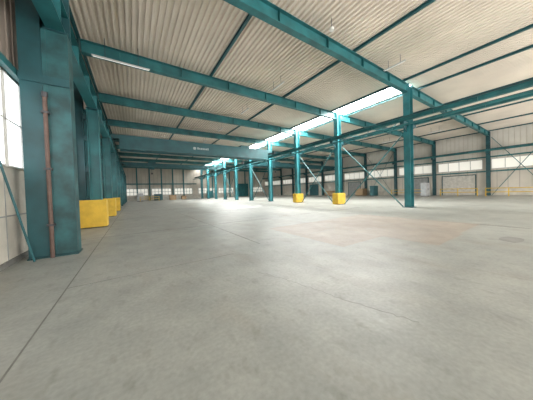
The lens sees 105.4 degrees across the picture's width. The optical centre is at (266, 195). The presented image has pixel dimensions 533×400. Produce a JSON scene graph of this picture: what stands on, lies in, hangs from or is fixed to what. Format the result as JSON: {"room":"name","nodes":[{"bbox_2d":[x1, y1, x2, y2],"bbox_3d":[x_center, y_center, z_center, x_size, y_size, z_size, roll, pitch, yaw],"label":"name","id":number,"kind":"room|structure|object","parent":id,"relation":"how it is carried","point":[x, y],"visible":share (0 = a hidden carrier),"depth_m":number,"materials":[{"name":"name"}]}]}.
{"room":"factory floor","nodes":[
{"label":"factory floor","id":0,"kind":"room"},
{"bbox_2d":[0,0,101,271],"bbox_3d":[-18.082,-3.137,22.814,0.275,9.400,74.000,-3,1,-33],"label":"wall","id":1,"kind":"structure","parent":0,"point":[13,245],"depth_m":4.81,"materials":[{"name":"beige metal"}]},
{"bbox_2d":[0,67,5,165],"bbox_3d":[-4.227,-1.741,2.006,0.070,2.150,5.900,-3,1,-33],"label":"window","id":2,"kind":"structure","parent":1,"relation":"in","point":[2,136],"depth_m":4.46,"materials":[{"name":"white glass"}]},
{"bbox_2d":[0,52,23,169],"bbox_3d":[-17.908,-1.859,22.930,0.200,2.330,73.999,-3,1,-33],"label":"window","id":3,"kind":"structure","parent":1,"relation":"in","point":[10,90],"depth_m":4.82,"materials":[{"name":"white glass"}]},
{"bbox_2d":[123,168,264,200],"bbox_3d":[-19.520,-4.004,66.231,45.200,9.400,0.260,-3,1,-33],"label":"wall","id":4,"kind":"structure","parent":0,"point":[142,173],"depth_m":61.93,"materials":[{"name":"beige metal"}]},
{"bbox_2d":[127,189,147,195],"bbox_3d":[-35.425,-0.953,55.653,5.200,1.900,0.070,-3,1,-33],"label":"window","id":5,"kind":"structure","parent":4,"relation":"in","point":[130,192],"depth_m":55.44,"materials":[{"name":"white glass"}]},
{"bbox_2d":[151,188,171,194],"bbox_3d":[-30.415,-1.173,58.947,5.200,1.900,0.070,-3,1,-33],"label":"window","id":6,"kind":"structure","parent":4,"relation":"in","point":[166,191],"depth_m":59.20,"materials":[{"name":"white glass"}]},
{"bbox_2d":[174,188,192,194],"bbox_3d":[-25.404,-1.392,62.240,5.200,1.900,0.070,-3,1,-33],"label":"window","id":7,"kind":"structure","parent":4,"relation":"in","point":[176,190],"depth_m":62.08,"materials":[{"name":"white glass"}]},
{"bbox_2d":[198,188,214,193],"bbox_3d":[-19.391,-1.655,66.192,5.600,1.900,0.070,-3,1,-33],"label":"window","id":8,"kind":"structure","parent":4,"relation":"in","point":[199,189],"depth_m":65.76,"materials":[{"name":"white glass"}]},
{"bbox_2d":[218,187,233,192],"bbox_3d":[-13.922,-1.895,69.787,5.500,1.900,0.070,-3,1,-33],"label":"window","id":9,"kind":"structure","parent":4,"relation":"in","point":[220,190],"depth_m":69.56,"materials":[{"name":"white glass"}]},
{"bbox_2d":[238,184,247,195],"bbox_3d":[-8.724,-2.071,73.118,4.850,4.600,0.088,-3,1,-33],"label":"door","id":10,"kind":"structure","parent":4,"relation":"in","point":[241,187],"depth_m":73.14,"materials":[{"name":"teal paint"}]},
{"bbox_2d":[253,187,261,191],"bbox_3d":[-3.901,-2.334,76.374,5.500,1.900,0.070,-3,1,-33],"label":"window","id":11,"kind":"structure","parent":4,"relation":"in","point":[254,188],"depth_m":76.71,"materials":[{"name":"white glass"}]},
{"bbox_2d":[0,195,532,399],"bbox_3d":[0.904,0.827,35.480,45.800,0.206,74.300,-3,1,-33],"label":"floor","id":12,"kind":"structure","parent":0,"point":[368,297],"depth_m":2.68,"materials":[{"name":"concrete"}]},
{"bbox_2d":[0,160,35,261],"bbox_3d":[-5.501,0.342,4.474,0.042,2.450,0.642,-2,1,-3],"label":"rod","id":13,"kind":"object","parent":12,"relation":"on","point":[1,166],"visible":1,"depth_m":4.46,"materials":[{"name":"teal paint"}]},
{"bbox_2d":[15,0,82,260],"bbox_3d":[-5.640,-2.938,5.242,0.930,8.990,0.638,-3,1,-33],"label":"steel column","id":14,"kind":"structure","parent":12,"relation":"on","point":[45,68],"depth_m":5.08,"materials":[{"name":"teal metal"}]},
{"bbox_2d":[73,37,108,228],"bbox_3d":[-8.642,-2.949,9.873,1.180,9.000,0.800,-3,1,-33],"label":"steel column","id":15,"kind":"structure","parent":12,"relation":"on","point":[94,213],"depth_m":9.78,"materials":[{"name":"teal metal"}]},
{"bbox_2d":[32,0,125,177],"bbox_3d":[-17.185,-4.632,23.103,0.360,0.759,73.500,-3,1,-33],"label":"runway","id":16,"kind":"object","parent":15,"relation":"on","point":[50,12],"visible":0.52,"depth_m":6.91,"materials":[{"name":"teal paint"}]},
{"bbox_2d":[121,162,224,173],"bbox_3d":[-17.034,-5.070,39.058,18.080,2.120,3.200,-3,1,-33],"label":"crane","id":17,"kind":"object","parent":16,"relation":"on","point":[151,165],"visible":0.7,"depth_m":37.70,"materials":[{"name":"teal paint"}]},
{"bbox_2d":[111,134,275,163],"bbox_3d":[-7.148,-5.102,24.016,18.080,2.220,3.200,-3,1,-33],"label":"crane","id":18,"kind":"object","parent":16,"relation":"on","point":[127,143],"visible":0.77,"depth_m":22.18,"materials":[{"name":"teal paint"}]},
{"bbox_2d":[96,92,116,216],"bbox_3d":[-11.938,-2.955,14.886,1.180,9.000,0.800,-3,1,-33],"label":"steel column","id":19,"kind":"structure","parent":12,"relation":"on","point":[105,142],"depth_m":14.93,"materials":[{"name":"teal metal"}]},
{"bbox_2d":[105,118,120,210],"bbox_3d":[-15.234,-2.962,19.900,1.180,9.000,0.800,-3,1,-33],"label":"steel column","id":20,"kind":"structure","parent":12,"relation":"on","point":[113,154],"depth_m":19.99,"materials":[{"name":"teal metal"}]},
{"bbox_2d":[116,161,120,204],"bbox_3d":[-18.573,-2.966,24.916,0.930,9.000,0.550,-3,1,-33],"label":"steel column","id":21,"kind":"structure","parent":12,"relation":"on","point":[117,162],"depth_m":25.06,"materials":[{"name":"teal metal"}]},
{"bbox_2d":[115,145,122,205],"bbox_3d":[-21.868,-2.973,29.929,0.930,9.000,0.550,-3,1,-33],"label":"steel column","id":22,"kind":"structure","parent":12,"relation":"on","point":[121,188],"depth_m":30.11,"materials":[{"name":"teal metal"}]},
{"bbox_2d":[117,152,124,203],"bbox_3d":[-25.164,-2.979,34.943,0.930,9.000,0.550,-3,1,-33],"label":"steel column","id":23,"kind":"structure","parent":12,"relation":"on","point":[117,152],"depth_m":35.08,"materials":[{"name":"teal metal"}]},
{"bbox_2d":[137,193,143,200],"bbox_3d":[-31.677,0.384,50.950,1.400,2.000,0.750,-3,1,-33],"label":"tall cabinet","id":24,"kind":"object","parent":12,"relation":"on","point":[140,196],"visible":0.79,"depth_m":50.68,"materials":[{"name":"grey metal"}]},
{"bbox_2d":[148,169,150,199],"bbox_3d":[-32.781,-3.211,56.946,0.500,9.000,0.490,-3,1,-33],"label":"steel column","id":25,"kind":"structure","parent":12,"relation":"on","point":[148,169],"depth_m":56.76,"materials":[{"name":"teal metal"}]},
{"bbox_2d":[154,194,161,200],"bbox_3d":[-28.881,0.386,53.985,1.800,1.700,0.850,-3,1,-33],"label":"tall cabinet","id":26,"kind":"object","parent":12,"relation":"on","point":[159,195],"visible":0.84,"depth_m":53.71,"materials":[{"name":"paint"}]},
{"bbox_2d":[160,169,162,199],"bbox_3d":[-30.276,-3.321,58.592,0.500,9.000,0.490,-3,1,-33],"label":"steel column","id":27,"kind":"structure","parent":12,"relation":"on","point":[160,169],"depth_m":58.40,"materials":[{"name":"teal metal"}]},
{"bbox_2d":[126,183,195,184],"bbox_3d":[-29.859,-3.381,58.501,18.800,0.300,0.180,-3,1,-33],"label":"wall rail","id":28,"kind":"object","parent":27,"relation":"attached to","point":[152,183],"visible":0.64,"depth_m":58.16,"materials":[{"name":"teal metal"}]},
{"bbox_2d":[199,169,204,198],"bbox_3d":[-19.234,-3.689,60.351,2.040,9.000,0.640,-3,1,-33],"label":"steel column","id":29,"kind":"structure","parent":12,"relation":"on","point":[201,171],"depth_m":60.28,"materials":[{"name":"teal metal"}]},
{"bbox_2d":[123,165,199,169],"bbox_3d":[-27.431,-7.533,54.958,18.710,0.600,0.300,-3,1,-33],"label":"girder","id":30,"kind":"object","parent":29,"relation":"attached to","point":[124,166],"visible":0.47,"depth_m":54.33,"materials":[{"name":"teal metal"}]},
{"bbox_2d":[204,170,211,198],"bbox_3d":[-15.938,-3.683,55.338,2.040,9.000,0.640,-3,1,-33],"label":"steel column","id":31,"kind":"structure","parent":12,"relation":"on","point":[207,171],"depth_m":55.38,"materials":[{"name":"teal metal"}]},
{"bbox_2d":[211,163,218,198],"bbox_3d":[-12.642,-3.677,50.324,2.040,9.000,0.640,-3,1,-33],"label":"steel column","id":32,"kind":"structure","parent":12,"relation":"on","point":[215,175],"depth_m":50.31,"materials":[{"name":"teal metal"}]},
{"bbox_2d":[120,157,213,164],"bbox_3d":[-20.839,-7.521,44.931,18.710,0.600,0.300,-3,1,-33],"label":"girder","id":33,"kind":"object","parent":32,"relation":"attached to","point":[121,159],"visible":1,"depth_m":44.06,"materials":[{"name":"teal metal"}]},
{"bbox_2d":[220,159,228,199],"bbox_3d":[-9.347,-3.671,45.310,2.040,9.000,0.640,-3,1,-33],"label":"steel column","id":34,"kind":"structure","parent":12,"relation":"on","point":[224,160],"depth_m":45.28,"materials":[{"name":"teal metal"}]},
{"bbox_2d":[118,152,222,161],"bbox_3d":[-17.544,-7.514,39.917,18.710,0.600,0.300,-3,1,-33],"label":"girder","id":35,"kind":"object","parent":34,"relation":"attached to","point":[119,153],"visible":1,"depth_m":38.95,"materials":[{"name":"teal metal"}]},
{"bbox_2d":[231,159,240,199],"bbox_3d":[-6.051,-3.665,40.296,2.040,9.000,0.640,-3,1,-33],"label":"steel column","id":36,"kind":"structure","parent":12,"relation":"on","point":[235,160],"depth_m":40.29,"materials":[{"name":"teal metal"}]},
{"bbox_2d":[245,160,255,200],"bbox_3d":[-2.755,-3.659,35.283,2.040,9.000,0.640,-3,1,-33],"label":"steel column","id":37,"kind":"structure","parent":12,"relation":"on","point":[250,166],"depth_m":35.26,"materials":[{"name":"teal metal"}]},
{"bbox_2d":[251,167,268,199],"bbox_3d":[-1.055,-1.927,32.812,0.170,5.522,5.265,-3,1,-33],"label":"brace","id":38,"kind":"object","parent":12,"relation":"on","point":[267,167],"visible":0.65,"depth_m":32.53,"materials":[{"name":"teal paint"}]},
{"bbox_2d":[264,140,275,201],"bbox_3d":[0.541,-3.653,30.269,2.040,9.000,0.640,-3,1,-33],"label":"steel column","id":39,"kind":"structure","parent":12,"relation":"on","point":[269,146],"depth_m":30.28,"materials":[{"name":"teal metal"}]},
{"bbox_2d":[107,119,267,144],"bbox_3d":[-7.656,-7.496,24.876,18.710,0.600,0.300,-3,1,-33],"label":"girder","id":40,"kind":"object","parent":39,"relation":"attached to","point":[111,122],"visible":0.98,"depth_m":23.33,"materials":[{"name":"teal metal"}]},
{"bbox_2d":[279,169,281,194],"bbox_3d":[4.730,-4.588,68.923,1.200,9.000,0.560,-3,1,-33],"label":"steel column","id":41,"kind":"structure","parent":12,"relation":"on","point":[280,169],"depth_m":69.13,"materials":[{"name":"teal metal"}]},
{"bbox_2d":[226,166,279,170],"bbox_3d":[-5.546,-8.341,62.163,24.570,0.600,0.300,-3,1,-33],"label":"girder","id":42,"kind":"object","parent":41,"relation":"attached to","point":[226,166],"visible":0.36,"depth_m":64.34,"materials":[{"name":"teal metal"}]},
{"bbox_2d":[290,168,293,194],"bbox_3d":[8.026,-4.582,63.909,1.200,9.000,0.560,-3,1,-33],"label":"steel column","id":43,"kind":"structure","parent":12,"relation":"on","point":[292,168],"depth_m":64.03,"materials":[{"name":"teal metal"}]},
{"bbox_2d":[216,163,291,168],"bbox_3d":[-2.250,-8.335,57.149,24.570,0.600,0.300,-3,1,-33],"label":"girder","id":44,"kind":"object","parent":43,"relation":"attached to","point":[221,164],"visible":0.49,"depth_m":52.42,"materials":[{"name":"teal metal"}]},
{"bbox_2d":[290,129,303,202],"bbox_3d":[3.837,-3.647,25.255,2.040,9.000,0.680,-3,1,-33],"label":"steel column","id":45,"kind":"structure","parent":12,"relation":"on","point":[298,196],"depth_m":25.20,"materials":[{"name":"teal metal"}]},
{"bbox_2d":[98,92,294,134],"bbox_3d":[-4.360,-7.490,19.862,18.710,0.600,0.300,-3,1,-33],"label":"girder","id":46,"kind":"object","parent":45,"relation":"attached to","point":[103,98],"visible":0.98,"depth_m":17.95,"materials":[{"name":"teal metal"}]},
{"bbox_2d":[304,164,307,194],"bbox_3d":[11.322,-4.576,58.895,1.200,9.000,0.560,-3,1,-33],"label":"steel column","id":47,"kind":"structure","parent":12,"relation":"on","point":[306,183],"depth_m":59.07,"materials":[{"name":"teal metal"}]},
{"bbox_2d":[225,159,292,163],"bbox_3d":[1.045,-8.329,52.136,24.570,0.600,0.300,-3,1,-33],"label":"girder","id":48,"kind":"object","parent":47,"relation":"attached to","point":[227,160],"visible":0.27,"depth_m":47.15,"materials":[{"name":"teal paint"}]},
{"bbox_2d":[300,150,333,201],"bbox_3d":[5.537,-1.915,22.785,0.170,5.519,4.868,-3,1,-33],"label":"brace","id":49,"kind":"object","parent":12,"relation":"on","point":[332,150],"visible":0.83,"depth_m":22.49,"materials":[{"name":"teal paint"}]},
{"bbox_2d":[320,162,323,194],"bbox_3d":[14.618,-4.570,53.882,1.200,9.000,0.560,-3,1,-33],"label":"steel column","id":50,"kind":"structure","parent":12,"relation":"on","point":[322,174],"depth_m":54.03,"materials":[{"name":"teal metal"}]},
{"bbox_2d":[273,157,321,163],"bbox_3d":[4.341,-8.323,47.122,24.570,0.600,0.300,-3,1,-33],"label":"girder","id":51,"kind":"object","parent":50,"relation":"attached to","point":[282,159],"visible":0.52,"depth_m":50.17,"materials":[{"name":"teal metal"}]},
{"bbox_2d":[325,191,334,195],"bbox_3d":[15.729,-0.616,49.812,1.600,1.200,2.230,-3,1,-33],"label":"wooden crate","id":52,"kind":"object","parent":12,"relation":"on","point":[329,193],"visible":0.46,"depth_m":49.34,"materials":[{"name":"brown wood"}]},
{"bbox_2d":[330,113,344,204],"bbox_3d":[7.133,-3.640,20.241,2.040,9.000,0.680,-3,1,-33],"label":"steel column","id":53,"kind":"structure","parent":12,"relation":"on","point":[338,198],"depth_m":20.16,"materials":[{"name":"teal metal"}]},
{"bbox_2d":[80,38,335,119],"bbox_3d":[-1.065,-7.484,14.848,18.710,0.600,0.300,-3,1,-33],"label":"girder","id":54,"kind":"object","parent":53,"relation":"attached to","point":[88,48],"visible":0.97,"depth_m":12.51,"materials":[{"name":"teal metal"}]},
{"bbox_2d":[194,79,532,178],"bbox_3d":[-2.327,-5.493,32.869,0.220,0.339,73.500,-3,1,-33],"label":"runway","id":55,"kind":"object","parent":53,"relation":"on","point":[529,83],"visible":0.94,"depth_m":13.47,"materials":[{"name":"teal paint"}]},
{"bbox_2d":[203,89,532,177],"bbox_3d":[-0.824,-5.559,33.857,0.220,0.339,73.500,-3,1,-33],"label":"runway","id":56,"kind":"object","parent":53,"relation":"on","point":[529,94],"visible":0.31,"depth_m":14.18,"materials":[{"name":"teal paint"}]},
{"bbox_2d":[247,161,334,172],"bbox_3d":[6.657,-5.882,43.861,23.780,2.120,3.200,-3,1,-33],"label":"crane","id":57,"kind":"object","parent":56,"relation":"on","point":[276,164],"visible":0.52,"depth_m":42.37,"materials":[{"name":"teal paint"}]},
{"bbox_2d":[194,90,532,179],"bbox_3d":[-2.772,-4.846,32.278,0.060,0.100,73.000,-3,1,-33],"label":"rail","id":58,"kind":"object","parent":56,"relation":"on","point":[531,91],"visible":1,"depth_m":13.07,"materials":[{"name":"teal metal"}]},
{"bbox_2d":[342,158,342,192],"bbox_3d":[17.913,-4.564,48.868,1.200,9.000,0.560,-3,1,-33],"label":"steel column","id":59,"kind":"structure","parent":12,"relation":"on","point":[342,158],"depth_m":49.10,"materials":[{"name":"teal metal"}]},
{"bbox_2d":[272,151,333,159],"bbox_3d":[7.637,-8.317,42.108,24.570,0.600,0.300,-3,1,-33],"label":"girder","id":60,"kind":"object","parent":59,"relation":"attached to","point":[304,155],"visible":0.34,"depth_m":43.90,"materials":[{"name":"teal metal"}]},
{"bbox_2d":[355,188,366,195],"bbox_3d":[20.119,-0.757,43.124,1.600,1.500,1.630,-3,1,-33],"label":"wooden crate","id":61,"kind":"object","parent":12,"relation":"on","point":[359,192],"visible":1,"depth_m":42.62,"materials":[{"name":"brown wood"}]},
{"bbox_2d":[364,154,366,188],"bbox_3d":[21.209,-4.558,43.854,1.200,9.000,0.560,-3,1,-33],"label":"steel column","id":62,"kind":"structure","parent":12,"relation":"on","point":[365,157],"depth_m":43.94,"materials":[{"name":"teal metal"}]},
{"bbox_2d":[272,141,364,156],"bbox_3d":[10.933,-8.310,37.094,24.570,0.600,0.300,-3,1,-33],"label":"girder","id":63,"kind":"object","parent":62,"relation":"attached to","point":[274,143],"visible":0.75,"depth_m":36.23,"materials":[{"name":"teal metal"}]},
{"bbox_2d":[343,134,403,206],"bbox_3d":[8.942,-1.908,17.604,0.170,5.522,5.265,-3,1,-33],"label":"brace","id":64,"kind":"object","parent":12,"relation":"on","point":[402,134],"visible":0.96,"depth_m":17.15,"materials":[{"name":"teal paint"}]},
{"bbox_2d":[370,186,377,195],"bbox_3d":[21.348,-0.986,40.329,1.600,2.000,0.850,-3,1,-33],"label":"tall cabinet","id":65,"kind":"object","parent":12,"relation":"on","point":[373,189],"visible":1,"depth_m":39.91,"materials":[{"name":"teal metal"}]},
{"bbox_2d":[392,148,396,194],"bbox_3d":[24.505,-4.552,38.840,1.200,9.000,0.560,-3,1,-33],"label":"steel column","id":66,"kind":"structure","parent":12,"relation":"on","point":[395,152],"depth_m":38.95,"materials":[{"name":"teal metal"}]},
{"bbox_2d":[299,130,394,151],"bbox_3d":[14.229,-8.304,32.081,24.570,0.600,0.300,-3,1,-33],"label":"girder","id":67,"kind":"object","parent":66,"relation":"attached to","point":[301,133],"visible":0.83,"depth_m":30.99,"materials":[{"name":"teal metal"}]},
{"bbox_2d":[400,83,415,207],"bbox_3d":[10.538,-3.634,15.060,2.040,9.000,0.640,-3,1,-33],"label":"steel column","id":68,"kind":"structure","parent":12,"relation":"on","point":[408,96],"depth_m":14.98,"materials":[{"name":"teal metal"}]},
{"bbox_2d":[223,0,407,93],"bbox_3d":[2.182,-7.471,9.563,19.090,0.600,0.300,-3,1,-33],"label":"girder","id":69,"kind":"object","parent":68,"relation":"attached to","point":[266,11],"visible":1,"depth_m":9.54,"materials":[{"name":"teal metal"}]},
{"bbox_2d":[421,183,429,195],"bbox_3d":[25.037,-0.972,31.984,1.400,2.100,0.750,-3,1,-33],"label":"tall cabinet","id":70,"kind":"object","parent":12,"relation":"on","point":[425,187],"visible":0.98,"depth_m":31.61,"materials":[{"name":"grey metal"}]},
{"bbox_2d":[431,141,435,194],"bbox_3d":[27.801,-4.546,33.827,1.200,9.000,0.560,-3,1,-33],"label":"steel column","id":71,"kind":"structure","parent":12,"relation":"on","point":[434,142],"depth_m":33.93,"materials":[{"name":"teal metal"}]},
{"bbox_2d":[341,114,433,144],"bbox_3d":[17.524,-8.298,27.067,24.570,0.600,0.300,-3,1,-33],"label":"girder","id":72,"kind":"object","parent":71,"relation":"attached to","point":[346,119],"visible":0.74,"depth_m":23.20,"materials":[{"name":"teal metal"}]},
{"bbox_2d":[440,188,477,195],"bbox_3d":[27.851,-0.505,29.556,0.095,1.100,4.100,-3,1,-33],"label":"barrier","id":73,"kind":"object","parent":12,"relation":"on","point":[457,192],"visible":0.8,"depth_m":29.47,"materials":[{"name":"yellow metal"}]},
{"bbox_2d":[485,131,490,194],"bbox_3d":[31.207,-4.539,28.646,1.200,9.000,0.560,-3,1,-33],"label":"steel column","id":74,"kind":"structure","parent":12,"relation":"on","point":[488,144],"depth_m":28.74,"materials":[{"name":"teal metal"}]},
{"bbox_2d":[263,143,532,178],"bbox_3d":[18.801,-6.418,46.757,0.220,0.339,73.500,-3,1,-33],"label":"runway","id":75,"kind":"object","parent":74,"relation":"on","point":[527,144],"visible":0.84,"depth_m":32.49,"materials":[{"name":"teal paint"}]},
{"bbox_2d":[413,87,488,135],"bbox_3d":[20.930,-8.292,21.886,24.570,0.600,0.300,-3,1,-33],"label":"girder","id":76,"kind":"object","parent":74,"relation":"attached to","point":[418,95],"visible":0.84,"depth_m":18.77,"materials":[{"name":"teal metal"}]},
{"bbox_2d":[485,187,532,195],"bbox_3d":[30.488,-0.500,25.545,0.095,1.100,4.100,-3,1,-33],"label":"barrier","id":77,"kind":"object","parent":12,"relation":"on","point":[508,191],"visible":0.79,"depth_m":25.20,"materials":[{"name":"yellow metal"}]},
{"bbox_3d":[34.393,-4.533,23.799,1.200,9.000,0.560,-3,1,-33],"label":"steel column","id":78,"kind":"structure","parent":12,"relation":"on","visible":0},
{"bbox_2d":[491,137,532,194],"bbox_3d":[33.228,-4.175,26.505,0.150,8.198,5.259,-3,1,-33],"label":"brace","id":79,"kind":"object","parent":78,"relation":"attached to","point":[491,137],"visible":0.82,"depth_m":26.98,"materials":[{"name":"teal paint"}]},
{"bbox_3d":[1.434,-4.595,73.937,1.200,9.000,0.560,-3,1,-33],"label":"steel column","id":80,"kind":"structure","parent":12,"relation":"on","visible":0},
{"bbox_2d":[202,169,267,171],"bbox_3d":[-8.842,-8.347,67.177,24.570,0.600,0.300,-3,1,-33],"label":"girder","id":81,"kind":"object","parent":80,"relation":"attached to","point":[202,169],"visible":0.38,"depth_m":68.75,"materials":[{"name":"teal metal"}]},
{"bbox_2d":[69,0,532,170],"bbox_3d":[0.705,-8.578,35.157,45.600,0.270,74.000,-3,1,-33],"label":"ceiling","id":82,"kind":"structure","parent":0,"point":[193,35],"depth_m":11.93,"materials":[{"name":"metal"}]},
{"bbox_2d":[69,5,121,161],"bbox_3d":[-17.745,-7.565,23.031,0.120,0.136,74.000,-3,1,-33],"label":"roof purlin","id":83,"kind":"structure","parent":82,"relation":"attached to","point":[72,20],"depth_m":11.53,"materials":[{"name":"teal paint"}]},
{"bbox_2d":[91,38,149,70],"bbox_3d":[-7.303,-7.173,10.269,2.400,1.016,0.100,-3,1,-33],"label":"lamp","id":84,"kind":"object","parent":82,"relation":"hanging from","point":[93,55],"visible":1,"depth_m":10.17,"materials":[{"name":"white"}]},
{"bbox_2d":[157,14,251,158],"bbox_3d":[-12.400,-7.799,26.544,0.120,0.136,74.000,-3,1,-33],"label":"roof purlin","id":85,"kind":"structure","parent":82,"relation":"attached to","point":[249,16],"depth_m":11.16,"materials":[{"name":"teal paint"}]},
{"bbox_2d":[250,139,275,147],"bbox_3d":[-0.917,-8.467,32.895,2.000,0.200,6.000,-3,1,-33],"label":"roof light","id":86,"kind":"object","parent":82,"relation":"attached to","point":[254,145],"visible":0.41,"depth_m":34.24,"materials":[{"name":"white glass"}]},
{"bbox_2d":[269,128,302,140],"bbox_3d":[2.379,-8.461,27.881,2.000,0.200,6.000,-3,1,-33],"label":"roof light","id":87,"kind":"object","parent":82,"relation":"attached to","point":[282,135],"visible":0.56,"depth_m":28.96,"materials":[{"name":"white glass"}]},
{"bbox_2d":[186,0,435,160],"bbox_3d":[-7.390,-8.018,29.837,0.120,0.136,74.000,-3,1,-33],"label":"roof purlin","id":88,"kind":"structure","parent":82,"relation":"attached to","point":[428,2],"depth_m":10.69,"materials":[{"name":"teal paint"}]},
{"bbox_2d":[295,111,344,129],"bbox_3d":[5.675,-8.455,22.867,2.000,0.200,6.000,-3,1,-33],"label":"roof light","id":89,"kind":"object","parent":82,"relation":"attached to","point":[320,120],"visible":0.53,"depth_m":23.64,"materials":[{"name":"white glass"}]},
{"bbox_2d":[212,24,532,161],"bbox_3d":[-2.463,-8.234,33.076,0.120,0.136,74.000,-3,1,-33],"label":"roof purlin","id":90,"kind":"structure","parent":82,"relation":"attached to","point":[531,25],"depth_m":12.69,"materials":[{"name":"teal paint"}]},
{"bbox_2d":[212,44,532,165],"bbox_3d":[-0.459,-8.322,34.393,0.120,0.136,74.000,-3,1,-33],"label":"roof purlin","id":91,"kind":"structure","parent":82,"relation":"attached to","point":[530,46],"depth_m":14.39,"materials":[{"name":"teal paint"}]},
{"bbox_2d":[335,84,413,113],"bbox_3d":[9.025,-8.449,17.770,2.000,0.200,6.200,-3,1,-33],"label":"roof light","id":92,"kind":"object","parent":82,"relation":"attached to","point":[387,93],"visible":0.5,"depth_m":18.07,"materials":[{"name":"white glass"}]},
{"bbox_2d":[231,77,532,166],"bbox_3d":[4.301,-8.531,37.522,0.120,0.136,74.000,-3,1,-33],"label":"roof purlin","id":93,"kind":"structure","parent":82,"relation":"attached to","point":[532,77],"depth_m":18.12,"materials":[{"name":"teal paint"}]},
{"bbox_2d":[241,98,532,169],"bbox_3d":[9.312,-8.750,40.815,0.120,0.136,74.000,-3,1,-33],"label":"roof purlin","id":94,"kind":"structure","parent":82,"relation":"attached to","point":[532,98],"depth_m":22.06,"materials":[{"name":"teal paint"}]},
{"bbox_2d":[383,57,405,70],"bbox_3d":[7.559,-7.906,12.020,0.100,0.516,1.200,-3,1,-33],"label":"lamp","id":95,"kind":"object","parent":82,"relation":"hanging from","point":[400,62],"visible":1,"depth_m":11.92,"materials":[{"name":"white"}]},
{"bbox_2d":[280,122,532,168],"bbox_3d":[19.166,-9.182,47.292,0.120,0.136,74.000,-3,1,-33],"label":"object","id":96,"kind":"structure","parent":82,"relation":"attached to","point":[532,122],"depth_m":31.27,"materials":[{"name":"teal paint"}]},
{"bbox_2d":[292,113,532,162],"bbox_3d":[14.322,-8.970,44.109,0.120,0.136,74.000,-3,1,-33],"label":"roof purlin","id":97,"kind":"structure","parent":82,"relation":"attached to","point":[528,113],"depth_m":27.48,"materials":[{"name":"teal paint"}]},
{"bbox_2d":[265,124,532,194],"bbox_3d":[19.774,-4.795,47.697,0.260,9.400,74.000,-3,1,-33],"label":"wall","id":98,"kind":"structure","parent":0,"point":[523,134],"depth_m":32.62,"materials":[{"name":"beige metal"}]},
{"bbox_2d":[283,179,291,183],"bbox_3d":[7.059,-4.590,66.864,0.070,1.450,5.200,-3,1,-33],"label":"window","id":99,"kind":"structure","parent":98,"relation":"in","point":[289,181],"depth_m":67.06,"materials":[{"name":"grey glass"}]},
{"bbox_2d":[310,184,318,194],"bbox_3d":[13.397,-1.663,57.271,0.090,3.120,3.240,-3,1,-33],"label":"door","id":100,"kind":"structure","parent":98,"relation":"in","point":[314,189],"depth_m":57.10,"materials":[{"name":"teal paint"}]},
{"bbox_2d":[308,176,320,181],"bbox_3d":[13.651,-4.578,56.837,0.070,1.450,5.200,-3,1,-33],"label":"window","id":101,"kind":"structure","parent":98,"relation":"in","point":[310,179],"depth_m":57.24,"materials":[{"name":"grey glass"}]},
{"bbox_2d":[325,175,334,180],"bbox_3d":[16.947,-4.572,51.823,0.070,1.450,5.200,-3,1,-33],"label":"window","id":102,"kind":"structure","parent":98,"relation":"in","point":[329,177],"depth_m":52.48,"materials":[{"name":"grey glass"}]},
{"bbox_2d":[344,172,363,179],"bbox_3d":[20.243,-4.566,46.809,0.070,1.450,5.200,-3,1,-33],"label":"window","id":103,"kind":"structure","parent":98,"relation":"in","point":[359,175],"depth_m":46.79,"materials":[{"name":"grey glass"}]},
{"bbox_2d":[348,181,360,194],"bbox_3d":[20.263,-1.650,46.826,0.090,3.120,3.240,-3,1,-33],"label":"door","id":104,"kind":"structure","parent":98,"relation":"in","point":[352,186],"depth_m":47.15,"materials":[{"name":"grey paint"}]},
{"bbox_2d":[368,169,393,177],"bbox_3d":[23.539,-4.560,41.795,0.070,1.450,5.200,-3,1,-33],"label":"window","id":105,"kind":"structure","parent":98,"relation":"in","point":[388,172],"depth_m":41.44,"materials":[{"name":"grey glass"}]},
{"bbox_2d":[265,168,532,186],"bbox_3d":[19.721,-3.530,47.544,0.069,0.180,73.800,-3,1,-33],"label":"wall rail","id":106,"kind":"object","parent":98,"relation":"attached to","point":[519,168],"visible":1,"depth_m":32.83,"materials":[{"name":"teal metal"}]},
{"bbox_2d":[273,152,532,180],"bbox_3d":[19.659,-5.578,47.501,0.069,0.180,73.800,-3,1,-33],"label":"wall rail","id":107,"kind":"object","parent":98,"relation":"attached to","point":[523,152],"visible":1,"depth_m":33.19,"materials":[{"name":"teal metal"}]},
{"bbox_2d":[399,165,431,175],"bbox_3d":[26.834,-4.554,36.782,0.070,1.450,5.200,-3,1,-33],"label":"window","id":108,"kind":"structure","parent":98,"relation":"in","point":[427,169],"depth_m":36.02,"materials":[{"name":"grey glass"}]},
{"bbox_2d":[414,177,428,194],"bbox_3d":[26.992,-1.637,36.590,0.090,3.120,3.740,-3,1,-33],"label":"door","id":109,"kind":"structure","parent":98,"relation":"in","point":[417,181],"depth_m":36.22,"materials":[{"name":"grey metal"}]},
{"bbox_2d":[442,174,476,194],"bbox_3d":[30.096,-1.632,31.868,0.090,3.120,4.040,-3,1,-33],"label":"door","id":110,"kind":"structure","parent":98,"relation":"in","point":[449,183],"depth_m":31.72,"materials":[{"name":"white metal"}]},
{"bbox_2d":[438,160,482,172],"bbox_3d":[30.130,-4.548,31.768,0.070,1.450,5.200,-3,1,-33],"label":"window","id":111,"kind":"structure","parent":98,"relation":"in","point":[476,164],"depth_m":31.55,"materials":[{"name":"grey glass"}]},
{"bbox_2d":[491,154,532,168],"bbox_3d":[33.426,-4.541,26.754,0.070,1.450,5.200,-3,1,-33],"label":"window","id":112,"kind":"structure","parent":98,"relation":"in","point":[505,162],"depth_m":27.38,"materials":[{"name":"grey glass"}]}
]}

